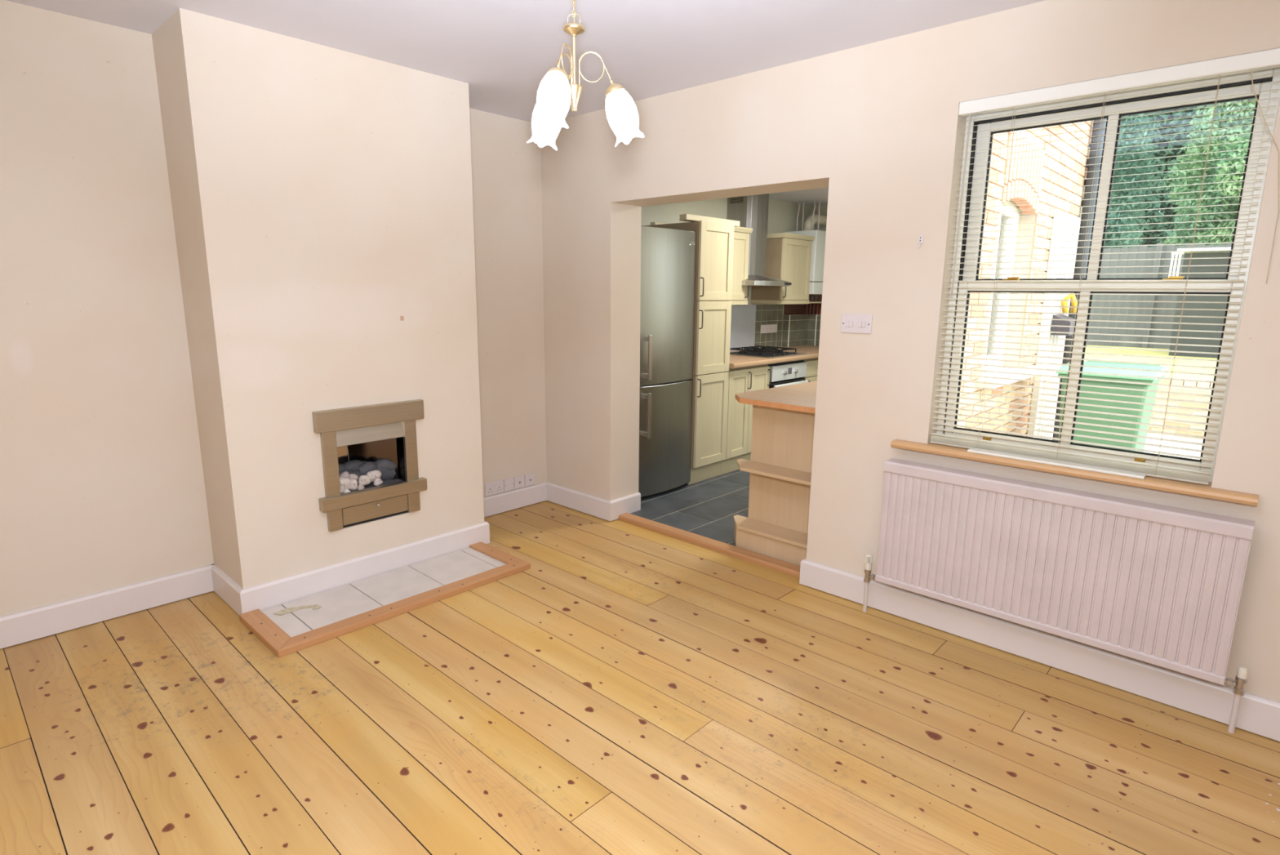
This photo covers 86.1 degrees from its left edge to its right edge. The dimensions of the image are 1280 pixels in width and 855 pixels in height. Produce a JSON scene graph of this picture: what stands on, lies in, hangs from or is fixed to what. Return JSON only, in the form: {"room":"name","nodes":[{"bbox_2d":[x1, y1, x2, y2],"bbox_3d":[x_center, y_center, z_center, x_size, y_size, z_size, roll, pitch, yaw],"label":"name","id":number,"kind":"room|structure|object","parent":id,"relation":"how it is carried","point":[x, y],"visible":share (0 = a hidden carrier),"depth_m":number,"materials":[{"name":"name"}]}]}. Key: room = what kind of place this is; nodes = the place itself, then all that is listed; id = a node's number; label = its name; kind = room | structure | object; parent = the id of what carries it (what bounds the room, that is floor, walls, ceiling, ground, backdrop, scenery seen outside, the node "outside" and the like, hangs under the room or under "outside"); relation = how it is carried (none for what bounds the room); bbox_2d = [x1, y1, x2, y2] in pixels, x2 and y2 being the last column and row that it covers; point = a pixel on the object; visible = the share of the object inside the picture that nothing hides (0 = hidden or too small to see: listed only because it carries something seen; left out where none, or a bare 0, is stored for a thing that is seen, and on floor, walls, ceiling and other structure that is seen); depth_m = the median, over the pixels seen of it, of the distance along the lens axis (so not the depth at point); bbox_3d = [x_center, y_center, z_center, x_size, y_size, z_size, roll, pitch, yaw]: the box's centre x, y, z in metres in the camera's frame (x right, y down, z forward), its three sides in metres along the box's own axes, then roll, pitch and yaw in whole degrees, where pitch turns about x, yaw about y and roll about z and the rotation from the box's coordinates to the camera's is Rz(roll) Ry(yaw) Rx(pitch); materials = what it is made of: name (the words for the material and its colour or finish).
{"room":"living room","nodes":[
{"label":"living room","id":0,"kind":"room"},
{"bbox_2d":[0,0,546,635],"bbox_3d":[-1.868,-0.446,3.223,0.665,2.700,3.750,11,15,42],"label":"wall","id":1,"kind":"structure","parent":0,"point":[217,235],"depth_m":3.02,"materials":[{"name":"beige paint"}]},
{"bbox_2d":[0,481,640,648],"bbox_3d":[-1.607,0.729,3.383,0.661,0.128,4.017,11,15,42],"label":"baseboard","id":2,"kind":"structure","parent":1,"relation":"attached to","point":[288,588],"depth_m":3.26,"materials":[{"name":"white wood"}]},
{"bbox_2d":[311,399,426,531],"bbox_3d":[-1.428,0.163,3.514,0.330,0.591,0.554,11,15,42],"label":"fireplace","id":3,"kind":"object","parent":1,"relation":"attached to","point":[382,437],"visible":0.89,"depth_m":3.45,"materials":[{"name":"brown wood"}]},
{"bbox_2d":[339,471,350,477],"bbox_3d":[-1.483,0.242,3.442,0.037,0.042,0.056,11,15,42],"label":"pebble","id":4,"kind":"object","parent":3,"relation":"in","point":[344,474],"visible":0.81,"depth_m":3.43,"materials":[{"name":"beige stone"}]},
{"bbox_2d":[339,476,350,493],"bbox_3d":[-1.477,0.288,3.405,0.045,0.088,0.079,11,15,42],"label":"pebble","id":5,"kind":"object","parent":3,"relation":"on","point":[344,482],"visible":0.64,"depth_m":3.39,"materials":[{"name":"white stone"}]},
{"bbox_2d":[348,477,357,490],"bbox_3d":[-1.437,0.286,3.433,0.047,0.066,0.046,1,11,5],"label":"pebble","id":6,"kind":"object","parent":3,"relation":"on","point":[353,486],"visible":0.99,"depth_m":3.42,"materials":[{"name":"white stone"}]},
{"bbox_2d":[348,473,358,479],"bbox_3d":[-1.455,0.251,3.465,0.042,0.038,0.051,11,15,42],"label":"pebble","id":7,"kind":"object","parent":3,"relation":"in","point":[351,475],"visible":0.68,"depth_m":3.45,"materials":[{"name":"beige stone"}]},
{"bbox_2d":[357,484,364,489],"bbox_3d":[-1.409,0.302,3.456,0.030,0.036,0.028,-1,11,-7],"label":"pebble","id":8,"kind":"object","parent":3,"relation":"on","point":[361,486],"visible":0.89,"depth_m":3.45,"materials":[{"name":"white stone"}]},
{"bbox_2d":[357,475,370,485],"bbox_3d":[-1.407,0.267,3.487,0.048,0.054,0.064,11,15,42],"label":"pebble","id":9,"kind":"object","parent":3,"relation":"on","point":[364,480],"visible":0.98,"depth_m":3.47,"materials":[{"name":"beige stone"}]},
{"bbox_2d":[365,469,381,481],"bbox_3d":[-1.370,0.251,3.526,0.045,0.061,0.082,11,15,42],"label":"pebble","id":10,"kind":"object","parent":3,"relation":"in","point":[372,474],"visible":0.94,"depth_m":3.51,"materials":[{"name":"beige stone"}]},
{"bbox_2d":[373,477,382,485],"bbox_3d":[-1.348,0.280,3.524,0.041,0.043,0.039,-1,11,-6],"label":"pebble","id":11,"kind":"object","parent":3,"relation":"on","point":[377,482],"visible":0.98,"depth_m":3.51,"materials":[{"name":"beige stone"}]},
{"bbox_2d":[484,480,503,496],"bbox_3d":[-0.958,0.399,4.511,0.011,0.084,0.143,11,15,42],"label":"double socket","id":12,"kind":"object","parent":1,"relation":"attached to","point":[497,486],"visible":1,"depth_m":4.51,"materials":[{"name":"plastic"}]},
{"bbox_2d":[503,477,514,491],"bbox_3d":[-0.879,0.383,4.596,0.009,0.084,0.082,11,15,42],"label":"blank plate","id":13,"kind":"object","parent":1,"relation":"attached to","point":[508,483],"visible":1,"depth_m":4.59,"materials":[{"name":"plastic"}]},
{"bbox_2d":[514,475,524,488],"bbox_3d":[-0.819,0.371,4.657,0.012,0.084,0.084,11,15,42],"label":"socket","id":14,"kind":"object","parent":1,"relation":"attached to","point":[519,481],"visible":1,"depth_m":4.65,"materials":[{"name":"white plastic"}]},
{"bbox_2d":[524,472,534,486],"bbox_3d":[-0.758,0.359,4.720,0.013,0.084,0.084,11,15,42],"label":"socket","id":15,"kind":"object","parent":1,"relation":"attached to","point":[529,477],"visible":1,"depth_m":4.72,"materials":[{"name":"plastic"}]},
{"bbox_2d":[4,0,1045,122],"bbox_3d":[-0.393,-1.476,1.676,4.600,0.150,4.217,11,15,42],"label":"ceiling","id":16,"kind":"structure","parent":0,"point":[504,50],"depth_m":2.79,"materials":[{"name":"paint"}]},
{"bbox_2d":[526,0,644,150],"bbox_3d":[-0.251,-1.229,2.262,0.409,0.560,0.437,11,15,42],"label":"ceiling light","id":17,"kind":"object","parent":16,"relation":"hanging from","point":[555,95],"visible":1,"depth_m":2.25,"materials":[{"name":"white glass"}]},
{"bbox_2d":[0,469,1279,854],"bbox_3d":[0.707,0.873,3.394,4.630,0.135,7.550,11,15,42],"label":"floor","id":18,"kind":"structure","parent":0,"point":[632,689],"depth_m":2.30,"materials":[{"name":"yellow wood"}]},
{"bbox_2d":[239,541,530,657],"bbox_3d":[-1.186,0.793,3.356,0.460,0.033,1.272,11,15,42],"label":"hearth","id":19,"kind":"object","parent":18,"relation":"on","point":[349,607],"visible":1,"depth_m":3.25,"materials":[{"name":"tile"}]},
{"bbox_2d":[273,604,321,615],"bbox_3d":[-1.560,0.829,3.120,0.196,0.003,0.064,-5,12,-25],"label":"flake","id":20,"kind":"object","parent":19,"relation":"on","point":[285,611],"visible":1,"depth_m":3.12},
{"bbox_2d":[638,226,696,497],"bbox_3d":[-0.002,-0.468,4.996,0.660,1.861,0.595,11,15,42],"label":"fridge-freezer","id":21,"kind":"object","parent":18,"relation":"on","point":[668,255],"visible":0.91,"depth_m":4.77,"materials":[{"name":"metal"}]},
{"bbox_2d":[643,220,734,484],"bbox_3d":[0.337,-0.574,5.350,0.671,1.938,0.398,11,15,42],"label":"tall cabinet","id":22,"kind":"object","parent":18,"relation":"on","point":[714,241],"visible":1,"depth_m":5.12,"materials":[{"name":"cream painted wood"},{"name":"dark metal handles"}]},
{"bbox_2d":[650,222,666,225],"bbox_3d":[0.211,-1.557,5.278,0.050,0.023,0.340,11,15,42],"label":"cornice","id":23,"kind":"object","parent":22,"relation":"on","point":[651,223],"visible":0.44,"depth_m":5.16,"materials":[{"name":"brown wood"}]},
{"bbox_2d":[679,213,739,226],"bbox_3d":[0.516,-1.522,5.044,0.080,0.040,0.649,11,15,42],"label":"cornice","id":24,"kind":"object","parent":22,"relation":"on","point":[684,217],"visible":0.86,"depth_m":4.94,"materials":[{"name":"brown wood"}]},
{"bbox_2d":[617,512,799,577],"bbox_3d":[0.390,0.679,4.035,1.371,0.040,0.088,11,15,42],"label":"trim","id":25,"kind":"structure","parent":18,"relation":"on","point":[755,557],"depth_m":3.96,"materials":[{"name":"brown wood"}]},
{"bbox_2d":[720,364,771,475],"bbox_3d":[0.668,-0.113,5.809,0.671,0.861,0.582,11,15,42],"label":"base cabinet","id":26,"kind":"object","parent":18,"relation":"on","point":[740,415],"visible":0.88,"depth_m":5.54,"materials":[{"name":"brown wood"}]},
{"bbox_2d":[728,345,818,368],"bbox_3d":[1.235,-0.669,6.307,0.680,0.040,2.223,11,15,42],"label":"countertop","id":27,"kind":"structure","parent":26,"relation":"on","point":[811,351],"depth_m":5.82,"materials":[{"name":"brown wood"}]},
{"bbox_2d":[729,345,806,358],"bbox_3d":[1.109,-0.683,6.107,0.510,0.061,0.590,11,15,42],"label":"gas hob","id":28,"kind":"object","parent":27,"relation":"in","point":[769,353],"visible":0.97,"depth_m":6.03,"materials":[{"name":"metal"}]},
{"bbox_2d":[733,404,814,565],"bbox_3d":[1.079,0.240,4.089,0.669,0.845,1.072,11,15,42],"label":"shelf unit","id":29,"kind":"object","parent":18,"relation":"on","point":[775,526],"visible":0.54,"depth_m":3.83,"materials":[{"name":"brown wood"}]},
{"bbox_2d":[733,514,807,548],"bbox_3d":[0.772,0.589,3.826,0.669,0.018,0.162,11,15,42],"label":"shelf","id":30,"kind":"object","parent":29,"relation":"attached to","point":[774,531],"depth_m":3.84,"materials":[{"name":"brown wood"}]},
{"bbox_2d":[737,458,811,485],"bbox_3d":[0.778,0.249,3.750,0.654,0.018,0.172,11,15,42],"label":"shelf","id":31,"kind":"object","parent":29,"relation":"attached to","point":[780,470],"depth_m":3.77,"materials":[{"name":"brown wood"}]},
{"bbox_2d":[735,381,817,413],"bbox_3d":[1.094,-0.193,4.021,0.676,0.030,1.112,11,15,42],"label":"countertop","id":32,"kind":"structure","parent":29,"relation":"on","point":[802,397],"depth_m":3.80,"materials":[{"name":"brown wood"}]},
{"bbox_2d":[768,360,808,388],"bbox_3d":[1.103,-0.185,6.200,0.606,0.859,0.586,11,15,42],"label":"oven","id":33,"kind":"object","parent":18,"relation":"on","point":[787,373],"visible":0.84,"depth_m":5.94,"materials":[{"name":"white metal"}]},
{"bbox_2d":[803,357,818,382],"bbox_3d":[1.441,-0.266,6.623,0.672,0.861,0.498,11,15,42],"label":"base cabinet","id":34,"kind":"object","parent":18,"relation":"on","point":[811,364],"visible":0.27,"depth_m":6.26,"materials":[{"name":"beige wood"}]},
{"bbox_2d":[640,197,810,351],"bbox_3d":[0.608,-0.934,6.221,0.206,2.540,3.533,11,15,42],"label":"wall","id":35,"kind":"structure","parent":0,"point":[782,215],"depth_m":6.61,"materials":[{"name":"paint"}]},
{"bbox_2d":[729,226,752,304],"bbox_3d":[0.601,-1.346,5.710,0.361,0.632,0.659,11,15,42],"label":"upper cabinet","id":36,"kind":"object","parent":35,"relation":"attached to","point":[741,234],"visible":0.32,"depth_m":5.76,"materials":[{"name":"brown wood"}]},
{"bbox_2d":[729,304,755,351],"bbox_3d":[0.843,-0.916,6.333,0.004,0.424,0.784,11,15,42],"label":"backsplash","id":37,"kind":"structure","parent":35,"relation":"attached to","point":[743,317],"depth_m":6.46,"materials":[{"name":"silver metal"}]},
{"bbox_2d":[726,193,791,286],"bbox_3d":[1.018,-1.658,5.999,0.499,0.820,0.595,11,15,42],"label":"extractor hood","id":38,"kind":"object","parent":35,"relation":"attached to","point":[751,211],"visible":0.63,"depth_m":5.98,"materials":[{"name":"metal"}]},
{"bbox_2d":[760,324,768,333],"bbox_3d":[1.228,-0.969,6.732,0.009,0.082,0.146,11,15,42],"label":"socket","id":39,"kind":"object","parent":35,"relation":"attached to","point":[764,328],"visible":1,"depth_m":6.72,"materials":[{"name":"plastic"}]},
{"bbox_2d":[768,324,777,333],"bbox_3d":[1.329,-0.989,6.838,0.009,0.082,0.146,11,15,42],"label":"socket","id":40,"kind":"object","parent":35,"relation":"attached to","point":[772,327],"visible":1,"depth_m":6.83,"materials":[{"name":"plastic"}]},
{"bbox_2d":[751,232,814,304],"bbox_3d":[1.361,-1.497,6.511,0.361,0.632,0.529,11,15,42],"label":"upper cabinet","id":41,"kind":"object","parent":35,"relation":"attached to","point":[788,255],"visible":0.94,"depth_m":6.36,"materials":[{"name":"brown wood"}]},
{"bbox_2d":[782,313,821,346],"bbox_3d":[1.770,-0.985,6.983,0.472,0.325,0.436,11,15,42],"label":"backsplash","id":42,"kind":"structure","parent":35,"relation":"attached to","point":[800,329],"depth_m":7.09,"materials":[{"name":"tile"}]},
{"bbox_2d":[783,295,822,314],"bbox_3d":[1.686,-1.256,7.023,0.219,0.198,0.419,11,15,42],"label":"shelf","id":43,"kind":"structure","parent":35,"relation":"attached to","point":[811,308],"depth_m":7.13,"materials":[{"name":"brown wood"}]},
{"bbox_2d":[784,200,826,293],"bbox_3d":[1.720,-1.785,6.842,0.363,0.891,0.488,11,15,42],"label":"boiler","id":44,"kind":"object","parent":35,"relation":"attached to","point":[818,245],"visible":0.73,"depth_m":6.64,"materials":[{"name":"white metal"}]},
{"bbox_2d":[808,301,822,302],"bbox_3d":[1.668,-1.271,6.955,0.279,0.014,0.460,11,15,42],"label":"shelf","id":45,"kind":"object","parent":35,"relation":"attached to","point":[809,301],"visible":0.14,"depth_m":6.91,"materials":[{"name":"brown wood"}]},
{"bbox_2d":[768,187,828,205],"bbox_3d":[1.396,-1.972,5.172,2.470,0.120,3.383,11,15,42],"label":"ceiling","id":46,"kind":"structure","parent":0,"point":[821,194],"depth_m":6.36,"materials":[{"name":"paint"}]},
{"bbox_2d":[541,0,1279,702],"bbox_3d":[0.959,-0.441,3.336,4.650,2.700,0.267,11,15,42],"label":"wall","id":47,"kind":"structure","parent":0,"point":[877,125],"depth_m":3.03,"materials":[{"name":"beige paint"}]},
{"bbox_2d":[840,313,872,333],"bbox_3d":[0.983,-0.471,3.113,0.146,0.085,0.012,11,15,42],"label":"light switch","id":48,"kind":"object","parent":47,"relation":"attached to","point":[851,323],"visible":1,"depth_m":3.11,"materials":[{"name":"plastic"}]},
{"bbox_2d":[916,235,924,248],"bbox_3d":[1.175,-0.778,2.871,0.019,0.054,0.016,11,15,42],"label":"cleat","id":49,"kind":"object","parent":47,"relation":"attached to","point":[921,237],"visible":1,"depth_m":2.87,"materials":[{"name":"plastic"}]},
{"bbox_2d":[799,557,1279,741],"bbox_3d":[1.678,0.862,2.872,2.115,0.128,0.267,11,15,42],"label":"baseboard","id":50,"kind":"structure","parent":47,"relation":"attached to","point":[1258,714],"depth_m":2.70,"materials":[{"name":"white wood"}]},
{"bbox_2d":[875,457,1254,685],"bbox_3d":[1.552,0.500,2.689,1.219,0.564,0.108,11,15,42],"label":"radiator","id":51,"kind":"object","parent":47,"relation":"attached to","point":[1157,584],"visible":1,"depth_m":2.56,"materials":[{"name":"white metal"}]},
{"bbox_2d":[862,553,875,612],"bbox_3d":[1.063,0.724,3.167,0.064,0.282,0.034,11,15,42],"label":"valve","id":52,"kind":"object","parent":51,"relation":"attached to","point":[868,557],"visible":0.98,"depth_m":3.16,"materials":[{"name":"silver metal"}]},
{"bbox_2d":[1224,666,1248,733],"bbox_3d":[2.011,0.920,2.328,0.061,0.241,0.030,11,15,42],"label":"valve","id":53,"kind":"object","parent":51,"relation":"attached to","point":[1241,677],"visible":0.99,"depth_m":2.31,"materials":[{"name":"silver metal"}]},
{"bbox_2d":[890,439,1258,506],"bbox_3d":[1.603,0.149,2.672,1.215,0.030,0.151,11,15,42],"label":"window sill","id":54,"kind":"structure","parent":47,"relation":"attached to","point":[1184,487],"depth_m":2.50,"materials":[{"name":"brown wood"}]},
{"bbox_2d":[967,448,1146,479],"bbox_3d":[1.583,0.134,2.640,0.596,0.010,0.047,11,15,42],"label":"strip","id":55,"kind":"object","parent":54,"relation":"on","point":[1090,468],"visible":1,"depth_m":2.61,"materials":[{"name":"white plastic"}]},
{"bbox_2d":[936,67,1279,481],"bbox_3d":[1.677,-0.544,2.599,0.956,1.404,0.175,11,15,42],"label":"window","id":56,"kind":"structure","parent":47,"relation":"in","point":[1273,77],"depth_m":2.52,"materials":[{"name":"white plastic"}]},
{"bbox_2d":[930,48,1279,484],"bbox_3d":[1.629,-0.539,2.508,0.999,1.376,0.052,11,15,42],"label":"blind","id":57,"kind":"object","parent":56,"relation":"attached to","point":[1251,62],"visible":1,"depth_m":2.50,"materials":[{"name":"white plastic"}]},
{"bbox_2d":[804,144,1090,315],"bbox_3d":[2.681,-1.071,6.505,2.420,2.740,0.140,11,15,42],"label":"wall","id":58,"kind":"structure","parent":0,"point":[823,208],"depth_m":7.00,"materials":[{"name":"paint"}]},
{"bbox_2d":[982,200,1022,373],"bbox_3d":[2.254,-0.839,4.536,0.150,3.040,3.333,11,15,42],"label":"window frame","id":59,"kind":"structure","parent":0,"point":[1010,202],"depth_m":4.73,"materials":[{"name":"paint"}]},
{"bbox_2d":[982,204,1019,368],"bbox_3d":[2.295,-0.931,4.524,0.080,1.111,0.790,11,15,42],"label":"window","id":60,"kind":"structure","parent":59,"relation":"in","point":[1010,214],"depth_m":4.70,"materials":[{"name":"white glass"}]},
{"bbox_2d":[956,120,1093,435],"bbox_3d":[2.432,-0.942,4.446,0.199,3.120,3.473,11,15,42],"label":"brick wall","id":61,"kind":"structure","parent":0,"point":[1053,158],"depth_m":4.63,"materials":[{"name":"brick"}]},
{"bbox_2d":[1026,211,1080,439],"bbox_3d":[3.186,-0.580,5.310,0.048,2.050,0.620,11,15,42],"label":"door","id":62,"kind":"structure","parent":61,"relation":"in","point":[1063,217],"depth_m":5.18,"materials":[{"name":"white plastic"}]},
{"bbox_2d":[1050,314,1075,335],"bbox_3d":[3.223,-0.778,5.182,0.119,0.148,0.300,11,15,42],"label":"wall box","id":63,"kind":"object","parent":61,"relation":"attached to","point":[1060,322],"visible":0.66,"depth_m":5.09,"materials":[{"name":"grey plastic"}]},
{"bbox_2d":[1061,294,1077,312],"bbox_3d":[3.286,-0.952,5.220,0.152,0.166,0.068,-3,12,-19],"label":"wall lamp","id":64,"kind":"object","parent":63,"relation":"on","point":[1071,296],"visible":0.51,"depth_m":5.20,"materials":[{"name":"yellow glass"}]},
{"bbox_2d":[1052,118,1106,440],"bbox_3d":[3.560,-1.126,5.562,0.106,3.070,0.104,11,15,42],"label":"drainpipe","id":65,"kind":"object","parent":61,"relation":"attached to","point":[1091,168],"visible":0.26,"depth_m":5.42,"materials":[{"name":"grey plastic"}]},
{"label":"outside","id":66,"kind":"structure","parent":0,"visible":0},
{"bbox_2d":[1104,104,1249,247],"bbox_3d":[13.426,-7.098,15.775,9.321,10.438,3.213,11,15,43],"label":"tree","id":67,"kind":"object","parent":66,"point":[1179,114],"visible":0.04,"depth_m":15.71,"materials":[{"name":"green plant"}]},
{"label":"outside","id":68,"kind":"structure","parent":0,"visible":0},
{"bbox_2d":[1084,344,1217,386],"bbox_3d":[7.036,-0.938,11.497,30.000,0.725,7.580,11,15,42],"label":"wall","id":69,"kind":"structure","parent":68,"point":[1115,351],"depth_m":9.82,"materials":[{"name":"brick"}]},
{"bbox_2d":[1103,111,1168,248],"bbox_3d":[9.442,-5.418,14.664,2.727,7.496,2.912,-6,13,-31],"label":"tree","id":70,"kind":"object","parent":69,"relation":"on","point":[1128,128],"visible":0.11,"depth_m":13.84,"materials":[{"name":"green plant"}]},
{"bbox_2d":[1086,243,1231,348],"bbox_3d":[8.250,-2.400,12.529,9.190,1.804,0.096,11,15,42],"label":"fence","id":71,"kind":"object","parent":69,"relation":"on","point":[1168,247],"visible":0.15,"depth_m":12.08,"materials":[{"name":"grey wood"}]},
{"bbox_2d":[1168,247,1231,358],"bbox_3d":[9.139,-1.829,10.049,2.240,1.624,1.150,11,15,42],"label":"garden shed","id":72,"kind":"object","parent":69,"relation":"on","point":[1221,253],"visible":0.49,"depth_m":10.21,"materials":[{"name":"dark grey painted wood"},{"name":"white painted wood"}]},
{"bbox_2d":[1159,97,1256,248],"bbox_3d":[11.225,-4.754,12.392,2.708,7.110,2.715,7,13,29],"label":"tree","id":73,"kind":"object","parent":69,"relation":"on","point":[1246,105],"visible":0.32,"depth_m":12.48,"materials":[{"name":"green plant"}]},
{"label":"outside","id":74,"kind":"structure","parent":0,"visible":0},
{"bbox_2d":[1142,432,1203,459],"bbox_3d":[5.687,0.936,3.492,6.760,0.130,6.033,11,15,42],"label":"ground","id":75,"kind":"structure","parent":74,"point":[1148,434],"depth_m":6.96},
{"bbox_2d":[1056,360,1168,451],"bbox_3d":[3.148,0.079,4.651,0.530,1.012,0.663,11,15,42],"label":"wheelie bin","id":76,"kind":"object","parent":75,"relation":"on","point":[1148,366],"visible":0.37,"depth_m":4.37,"materials":[{"name":"green plastic"}]},
{"bbox_2d":[1147,376,1213,439],"bbox_3d":[5.873,-0.174,7.387,18.000,0.700,0.140,11,15,42],"label":"wall","id":77,"kind":"structure","parent":75,"relation":"on","point":[1206,384],"depth_m":7.35,"materials":[{"name":"yellow brick"}]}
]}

